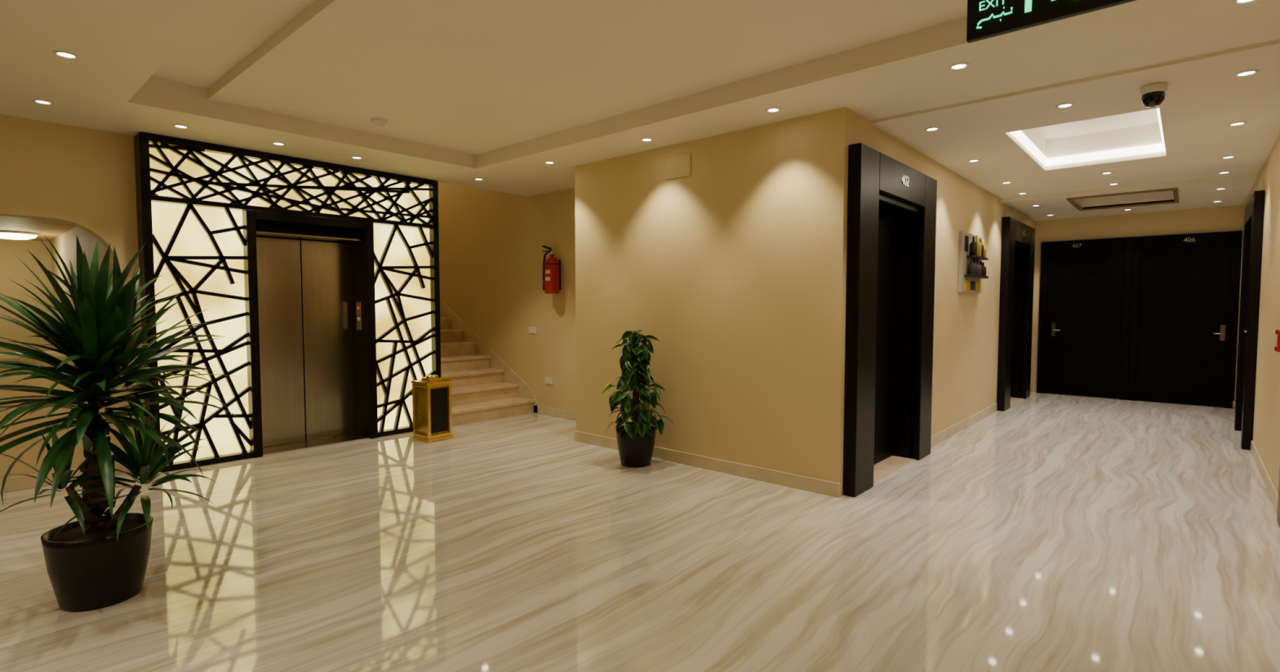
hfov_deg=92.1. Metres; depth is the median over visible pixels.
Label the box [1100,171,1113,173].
recessed light
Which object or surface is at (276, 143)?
recessed light
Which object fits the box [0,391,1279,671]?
floor
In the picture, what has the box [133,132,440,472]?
portal
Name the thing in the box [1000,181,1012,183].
recessed light
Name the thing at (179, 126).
recessed light
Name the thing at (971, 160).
recessed light
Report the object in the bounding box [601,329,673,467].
pothos
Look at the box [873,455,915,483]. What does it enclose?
threshold
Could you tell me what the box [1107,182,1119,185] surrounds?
recessed light
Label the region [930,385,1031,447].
baseboard
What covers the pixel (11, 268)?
wall
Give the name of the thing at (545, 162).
recessed light
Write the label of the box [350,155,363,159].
recessed light
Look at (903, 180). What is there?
number
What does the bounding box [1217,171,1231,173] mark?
recessed light
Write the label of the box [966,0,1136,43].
exit sign
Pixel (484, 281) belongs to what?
wall
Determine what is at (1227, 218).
wall
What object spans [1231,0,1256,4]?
recessed light
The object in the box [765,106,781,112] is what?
recessed light
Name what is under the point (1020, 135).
led strip
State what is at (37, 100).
recessed light
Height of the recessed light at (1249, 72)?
0.008 m
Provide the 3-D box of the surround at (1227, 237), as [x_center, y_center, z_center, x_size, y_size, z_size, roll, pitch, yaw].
[7.233,-0.219,8.240,1.075,2.270,0.069,3,4,42]
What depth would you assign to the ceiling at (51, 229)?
6.31 m
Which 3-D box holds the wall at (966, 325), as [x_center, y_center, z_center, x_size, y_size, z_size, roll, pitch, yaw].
[3.604,-0.490,6.860,0.200,2.950,6.930,3,4,42]
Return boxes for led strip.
[1010,107,1165,166]
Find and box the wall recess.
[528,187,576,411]
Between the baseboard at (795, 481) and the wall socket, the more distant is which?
the wall socket
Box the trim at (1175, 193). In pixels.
[1066,187,1178,210]
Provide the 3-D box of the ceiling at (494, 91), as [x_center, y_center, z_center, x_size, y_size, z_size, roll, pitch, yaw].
[0.830,-1.733,5.200,6.930,0.400,13.200,3,4,42]
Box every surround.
[843,142,937,497]
[996,216,1035,411]
[1036,236,1133,399]
[1127,230,1242,408]
[1234,190,1265,449]
[1276,467,1279,527]
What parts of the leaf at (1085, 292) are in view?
handle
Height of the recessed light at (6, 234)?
0.080 m
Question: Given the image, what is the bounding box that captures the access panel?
[665,152,690,179]
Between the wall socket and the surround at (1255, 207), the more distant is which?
the wall socket
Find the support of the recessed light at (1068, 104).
in the ceiling at (494, 91)
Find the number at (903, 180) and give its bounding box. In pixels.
[901,174,909,186]
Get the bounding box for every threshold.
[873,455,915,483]
[1009,397,1022,406]
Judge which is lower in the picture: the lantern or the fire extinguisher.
the lantern
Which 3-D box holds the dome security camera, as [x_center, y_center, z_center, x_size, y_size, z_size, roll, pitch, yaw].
[3.077,-1.436,3.700,0.130,0.127,0.130,3,4,42]
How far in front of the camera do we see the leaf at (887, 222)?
5.19 m
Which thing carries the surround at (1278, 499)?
attached to the wall at (1266, 424)
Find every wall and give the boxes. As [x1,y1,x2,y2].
[0,114,145,479]
[0,238,55,352]
[50,226,113,349]
[437,181,529,386]
[574,112,817,477]
[812,106,1035,495]
[1030,204,1243,407]
[1234,134,1279,493]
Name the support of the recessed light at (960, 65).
in the ceiling at (494, 91)
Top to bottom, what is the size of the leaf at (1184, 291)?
2.090 m
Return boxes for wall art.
[957,231,988,293]
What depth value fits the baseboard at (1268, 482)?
4.59 m
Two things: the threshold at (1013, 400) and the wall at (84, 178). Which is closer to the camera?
the wall at (84, 178)
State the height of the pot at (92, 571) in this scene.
0.325 m
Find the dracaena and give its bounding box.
[0,233,246,612]
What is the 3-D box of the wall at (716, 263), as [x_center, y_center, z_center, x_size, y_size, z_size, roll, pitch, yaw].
[0.352,-0.407,5.217,2.480,2.950,0.150,3,4,42]
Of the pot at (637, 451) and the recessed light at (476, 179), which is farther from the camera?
the recessed light at (476, 179)
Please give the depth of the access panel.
5.09 m
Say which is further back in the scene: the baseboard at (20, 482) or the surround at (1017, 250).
the surround at (1017, 250)
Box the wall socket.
[545,377,552,384]
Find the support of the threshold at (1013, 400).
on the floor
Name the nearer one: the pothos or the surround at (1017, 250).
the pothos
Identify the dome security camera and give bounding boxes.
[1139,81,1168,106]
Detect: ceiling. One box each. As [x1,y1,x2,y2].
[0,0,1279,220]
[0,215,75,241]
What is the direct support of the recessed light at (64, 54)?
in the ceiling at (494, 91)
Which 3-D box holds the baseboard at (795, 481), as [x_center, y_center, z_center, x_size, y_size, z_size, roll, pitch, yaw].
[0.373,1.022,5.159,2.705,0.100,0.015,3,4,42]
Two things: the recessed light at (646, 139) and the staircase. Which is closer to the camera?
the recessed light at (646, 139)
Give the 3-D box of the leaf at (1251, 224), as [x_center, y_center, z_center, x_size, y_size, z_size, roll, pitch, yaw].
[6.026,-0.061,6.088,0.024,2.150,0.980,3,4,42]
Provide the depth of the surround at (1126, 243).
8.78 m
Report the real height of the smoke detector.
0.055 m
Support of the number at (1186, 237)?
attached to the surround at (1227, 237)
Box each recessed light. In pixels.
[0,230,39,239]
[31,98,53,104]
[52,49,79,58]
[172,124,189,128]
[271,141,285,145]
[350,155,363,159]
[473,177,484,180]
[543,160,555,164]
[640,137,653,141]
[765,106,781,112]
[924,126,939,131]
[948,62,969,70]
[967,159,980,162]
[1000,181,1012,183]
[1055,102,1074,108]
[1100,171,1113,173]
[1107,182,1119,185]
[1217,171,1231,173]
[1220,155,1236,158]
[1227,120,1247,125]
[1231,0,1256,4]
[1233,69,1259,76]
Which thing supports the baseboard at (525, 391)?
attached to the wall at (484, 281)
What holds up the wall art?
attached to the wall at (966, 325)
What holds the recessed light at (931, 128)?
in the ceiling at (494, 91)
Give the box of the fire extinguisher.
[542,245,560,293]
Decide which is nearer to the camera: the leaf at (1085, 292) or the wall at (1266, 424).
the wall at (1266, 424)
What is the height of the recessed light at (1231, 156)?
0.008 m
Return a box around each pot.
[40,512,153,612]
[615,425,656,467]
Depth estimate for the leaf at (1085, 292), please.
8.93 m
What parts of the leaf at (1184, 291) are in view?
handle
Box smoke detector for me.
[371,117,387,127]
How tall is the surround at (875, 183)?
2.420 m
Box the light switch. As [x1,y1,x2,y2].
[528,326,536,333]
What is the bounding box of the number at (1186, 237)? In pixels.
[1183,237,1195,241]
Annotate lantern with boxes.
[410,374,453,442]
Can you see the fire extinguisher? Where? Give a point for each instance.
(551, 264)
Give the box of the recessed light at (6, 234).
[0,230,39,239]
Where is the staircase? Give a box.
[440,316,534,426]
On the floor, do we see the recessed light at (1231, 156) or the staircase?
the staircase
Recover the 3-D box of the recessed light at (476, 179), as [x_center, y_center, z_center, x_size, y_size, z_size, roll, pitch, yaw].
[-1.702,-1.655,6.518,0.104,0.008,0.104,3,4,42]
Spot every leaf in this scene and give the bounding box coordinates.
[873,209,897,464]
[1043,249,1124,398]
[1135,244,1231,406]
[1240,224,1251,431]
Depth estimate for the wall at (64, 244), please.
6.54 m
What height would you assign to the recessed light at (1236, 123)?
0.008 m
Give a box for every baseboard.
[0,462,130,493]
[440,299,576,420]
[574,430,840,497]
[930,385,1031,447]
[1232,400,1278,513]
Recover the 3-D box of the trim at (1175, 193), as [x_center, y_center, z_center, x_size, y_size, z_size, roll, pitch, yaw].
[5.836,-1.646,7.449,1.000,0.040,1.180,3,4,42]

